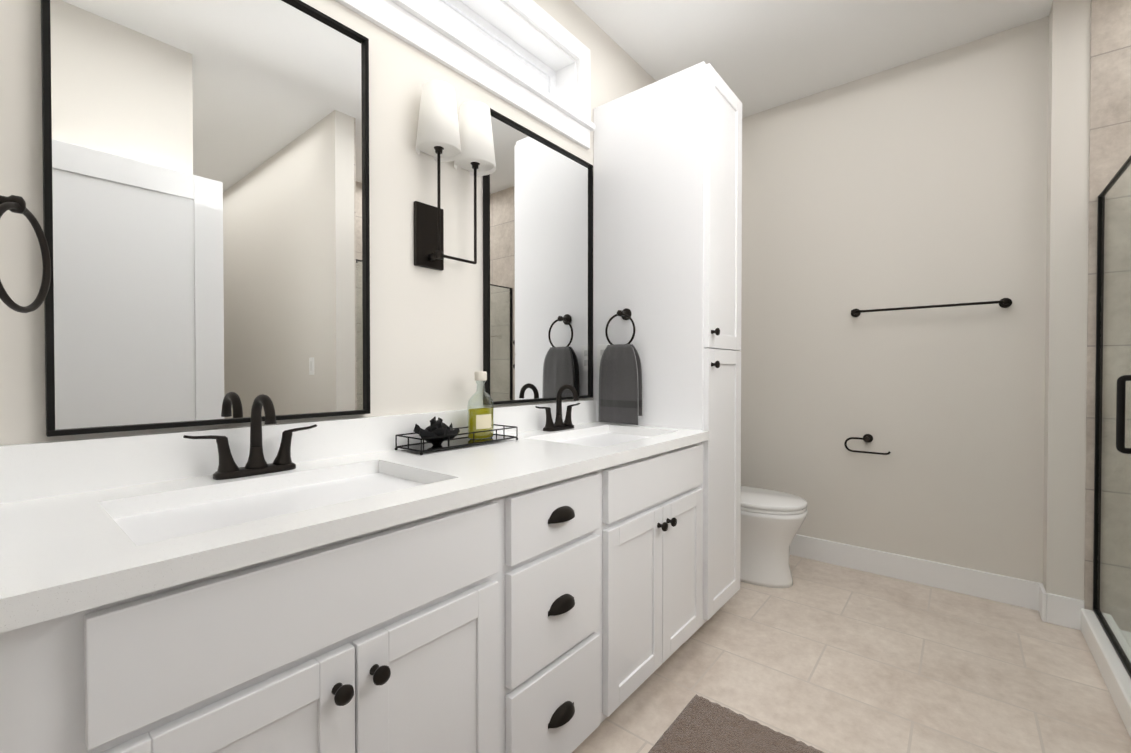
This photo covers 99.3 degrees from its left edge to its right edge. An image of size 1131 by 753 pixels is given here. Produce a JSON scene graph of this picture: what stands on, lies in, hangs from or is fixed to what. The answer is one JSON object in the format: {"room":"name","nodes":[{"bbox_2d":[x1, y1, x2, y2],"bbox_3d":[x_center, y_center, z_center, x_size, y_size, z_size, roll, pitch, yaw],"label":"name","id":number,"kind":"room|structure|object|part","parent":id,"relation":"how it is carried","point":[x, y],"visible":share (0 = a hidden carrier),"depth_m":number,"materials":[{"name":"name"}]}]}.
{"room":"bathroom","nodes":[
{"label":"bathroom","id":0,"kind":"room"},
{"bbox_2d":[0,400,595,503],"bbox_3d":[-0.441,0.167,1.544,0.021,0.102,1.816,1,1,39],"label":"backsplash","id":1,"kind":"structure","parent":0,"relation":"attached to","point":[28,471],"depth_m":1.02,"materials":[{"name":"white stone"}]},
{"bbox_2d":[0,0,656,444],"bbox_3d":[-0.567,-0.274,1.553,0.190,2.740,4.800,1,1,39],"label":"wall","id":2,"kind":"structure","parent":0,"point":[426,340],"depth_m":1.46,"materials":[{"name":"white paint"}]},
{"bbox_2d":[41,0,369,436],"bbox_3d":[-0.768,-0.423,1.134,0.027,1.064,0.630,1,1,39],"label":"mirror","id":3,"kind":"object","parent":2,"relation":"attached to","point":[206,220],"visible":0.96,"depth_m":1.08,"materials":[{"name":"black metal"}]},
{"bbox_2d":[414,79,495,270],"bbox_3d":[-0.351,-0.625,1.564,0.140,0.551,0.286,1,1,39],"label":"sconce","id":4,"kind":"object","parent":2,"relation":"attached to","point":[465,141],"visible":0.98,"depth_m":1.53,"materials":[{"name":"white fabric"}]},
{"bbox_2d":[335,0,594,149],"bbox_3d":[-0.514,-1.256,1.577,0.225,0.447,1.776,1,1,39],"label":"window","id":5,"kind":"structure","parent":2,"relation":"attached to","point":[535,29],"depth_m":1.87,"materials":[{"name":"white paint"}]},
{"bbox_2d":[483,108,592,404],"bbox_3d":[-0.085,-0.430,1.964,0.027,1.060,0.634,1,1,39],"label":"mirror","id":6,"kind":"object","parent":2,"relation":"attached to","point":[537,268],"visible":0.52,"depth_m":1.92,"materials":[{"name":"black metal"}]},
{"bbox_2d":[572,0,1052,117],"bbox_3d":[1.140,-1.653,0.133,4.610,0.050,4.800,1,1,39],"label":"ceiling","id":7,"kind":"structure","parent":0,"point":[760,55],"depth_m":2.32,"materials":[{"name":"white paint"}]},
{"bbox_2d":[572,555,1130,752],"bbox_3d":[1.140,1.137,0.164,4.610,0.050,4.800,1,1,39],"label":"floor","id":8,"kind":"structure","parent":0,"point":[823,657],"depth_m":1.76,"materials":[{"name":"tile"}]},
{"bbox_2d":[0,436,708,752],"bbox_3d":[-0.227,0.677,1.361,0.586,0.843,1.836,1,1,39],"label":"bathroom vanity","id":9,"kind":"object","parent":8,"relation":"on","point":[342,586],"depth_m":0.87,"materials":[{"name":"white paint"}]},
{"bbox_2d":[0,420,708,619],"bbox_3d":[-0.236,0.238,1.363,0.567,0.035,1.836,1,1,39],"label":"countertop","id":10,"kind":"structure","parent":9,"relation":"on","point":[74,546],"depth_m":0.82,"materials":[{"name":"white stone"}]},
{"bbox_2d":[180,394,319,479],"bbox_3d":[-0.685,0.131,1.085,0.126,0.183,0.267,1,1,39],"label":"faucet","id":11,"kind":"object","parent":10,"relation":"on","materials":[{"name":"black metal"}]},
{"bbox_2d":[116,468,423,539],"bbox_3d":[-0.538,0.327,0.966,0.376,0.158,0.577,1,1,39],"label":"sink","id":12,"kind":"object","parent":10,"relation":"in","point":[171,517],"depth_m":0.99,"materials":[{"name":"white ceramic"}]},
{"bbox_2d":[395,424,517,454],"bbox_3d":[-0.333,0.194,1.528,0.137,0.046,0.384,1,1,39],"label":"tray","id":13,"kind":"object","parent":10,"relation":"on","point":[421,451],"visible":0.71,"depth_m":1.45,"materials":[{"name":"black metal"}]},
{"bbox_2d":[399,434,513,451],"bbox_3d":[-0.333,0.209,1.528,0.126,0.003,0.373,1,1,39],"label":"plate","id":14,"kind":"object","parent":13,"relation":"on","point":[453,442],"visible":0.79,"depth_m":1.49,"materials":[{"name":"grey metal"}]},
{"bbox_2d":[413,416,459,444],"bbox_3d":[-0.389,0.165,1.457,0.129,0.087,0.140,1,1,39],"label":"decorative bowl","id":15,"kind":"object","parent":14,"relation":"on","point":[438,427],"visible":0.88,"depth_m":1.43,"materials":[{"name":"black metal"}]},
{"bbox_2d":[467,371,493,439],"bbox_3d":[-0.281,0.095,1.597,0.062,0.222,0.100,1,1,39],"label":"bottle","id":16,"kind":"object","parent":14,"relation":"on","point":[476,400],"depth_m":1.59,"materials":[{"name":"clear glass"}]},
{"bbox_3d":[-0.281,-0.002,1.595,0.041,0.030,0.041,1,1,39],"label":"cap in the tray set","id":17,"kind":"part","parent":16,"relation":"part of","materials":[{"name":"white plastic"}]},
{"bbox_2d":[468,408,492,438],"bbox_3d":[-0.281,0.155,1.597,0.058,0.096,0.096,1,1,39],"label":"oil","id":18,"kind":"object","parent":16,"relation":"in","point":[472,428],"visible":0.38,"depth_m":1.56,"materials":[{"name":"yellow liquid"}]},
{"bbox_2d":[476,414,490,428],"bbox_3d":[-0.266,0.147,1.574,0.010,0.046,0.058,1,1,39],"label":"label","id":19,"kind":"object","parent":16,"relation":"attached to","point":[483,421],"visible":1,"depth_m":1.57,"materials":[{"name":"beige paper"}]},
{"bbox_2d":[532,384,579,431],"bbox_3d":[0.001,0.122,1.919,0.126,0.183,0.267,1,1,39],"label":"faucet","id":20,"kind":"object","parent":10,"relation":"on","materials":[{"name":"black metal"}]},
{"bbox_2d":[556,428,655,443],"bbox_3d":[0.148,0.318,1.799,0.376,0.158,0.576,1,1,39],"label":"sink","id":21,"kind":"object","parent":10,"relation":"in","point":[610,435],"depth_m":1.96,"materials":[{"name":"white ceramic"}]},
{"bbox_2d":[593,61,741,642],"bbox_3d":[0.476,-0.079,2.205,0.590,2.335,0.387,1,1,39],"label":"linen cabinet","id":22,"kind":"object","parent":8,"relation":"on","point":[667,240],"visible":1,"depth_m":2.03,"materials":[{"name":"white paint"}]},
{"bbox_2d":[597,344,609,370],"bbox_3d":[0.175,-0.086,2.207,0.070,0.120,0.005,1,1,39],"label":"outlet plate","id":23,"kind":"object","parent":22,"relation":"attached to","point":[600,347],"depth_m":2.22,"materials":[{"name":"white plastic"}]},
{"bbox_2d":[598,308,642,424],"bbox_3d":[0.246,-0.050,2.102,0.200,0.503,0.077,1,1,39],"label":"towel ring","id":24,"kind":"object","parent":22,"relation":"attached to","point":[620,388],"visible":1,"depth_m":2.07,"materials":[{"name":"grey fabric"}]},
{"bbox_2d":[598,344,642,424],"bbox_3d":[0.236,0.031,2.091,0.200,0.342,0.047,1,1,39],"label":"towel","id":25,"kind":"object","parent":24,"relation":"hanging from","point":[620,371],"depth_m":2.06,"materials":[{"name":"grey fabric"}]},
{"bbox_2d":[648,694,822,752],"bbox_3d":[0.299,1.090,0.972,0.635,0.024,1.220,1,1,39],"label":"rug","id":26,"kind":"object","parent":8,"relation":"on","point":[700,724],"visible":0.94,"depth_m":1.44,"materials":[{"name":"fabric"}]},
{"bbox_2d":[740,486,807,587],"bbox_3d":[0.952,0.681,2.681,0.719,0.805,0.424,1,1,39],"label":"toilet","id":27,"kind":"object","parent":8,"relation":"on","point":[772,521],"visible":0.4,"depth_m":2.48,"materials":[{"name":"white ceramic"}]},
{"bbox_2d":[1080,155,1130,737],"bbox_3d":[2.118,0.086,1.191,0.996,2.029,1.447,1,1,39],"label":"shower enclosure","id":28,"kind":"object","parent":8,"relation":"on","point":[1108,640],"visible":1,"depth_m":1.85,"materials":[{"name":"clear glass"}]},
{"bbox_3d":[1.784,0.122,1.467,0.130,1.747,1.446,1,1,39],"label":"frame","id":29,"kind":"part","parent":28,"relation":"part of","materials":[{"name":"black metal"}]},
{"bbox_3d":[1.785,0.121,1.467,0.008,1.728,1.414,1,1,39],"label":"glass","id":30,"kind":"part","parent":28,"relation":"part of","materials":[{"name":"clear glass"}]},
{"bbox_2d":[741,0,1090,599],"bbox_3d":[2.052,-0.283,2.350,2.840,2.740,0.240,1,1,39],"label":"wall","id":31,"kind":"structure","parent":0,"point":[957,174],"depth_m":2.48,"materials":[{"name":"white paint"}]},
{"bbox_2d":[844,434,890,454],"bbox_3d":[1.660,0.369,2.640,0.217,0.102,0.061,1,1,39],"label":"toilet paper holder","id":32,"kind":"object","parent":31,"relation":"attached to","point":[867,438],"visible":0.96,"depth_m":2.65,"materials":[{"name":"black metal"}]},
{"bbox_2d":[790,534,1049,617],"bbox_3d":[1.579,1.018,2.742,1.630,0.130,0.017,1,1,39],"label":"baseboard","id":33,"kind":"structure","parent":31,"relation":"attached to","point":[1023,593],"depth_m":2.49,"materials":[{"name":"white paint"}]},
{"bbox_2d":[851,298,1011,316],"bbox_3d":[1.844,-0.354,2.471,0.668,0.048,0.076,1,1,39],"label":"towel bar","id":34,"kind":"object","parent":31,"relation":"attached to","point":[1005,302],"visible":1,"depth_m":2.40,"materials":[{"name":"black metal"}]},
{"bbox_3d":[-0.352,-0.259,0.185,1.880,2.740,0.120,1,1,39],"label":"wall","id":35,"kind":"structure","parent":0,"visible":0},
{"bbox_2d":[0,195,50,312],"bbox_3d":[-0.844,-0.193,0.730,0.152,0.191,0.094,1,1,39],"label":"towel ring","id":36,"kind":"object","parent":35,"relation":"attached to","point":[14,204],"visible":1,"depth_m":0.76,"materials":[{"name":"black metal"}]},
{"bbox_3d":[2.328,-0.258,0.089,2.700,2.740,3.380,1,1,39],"label":"wall","id":37,"kind":"structure","parent":0,"visible":0},
{"bbox_2d":[1084,0,1130,631],"bbox_3d":[2.588,-0.276,1.747,0.945,2.740,0.010,1,1,39],"label":"shower wall tile","id":38,"kind":"structure","parent":37,"relation":"attached to","point":[1110,111],"depth_m":1.99,"materials":[{"name":"beige tile"}]}
]}

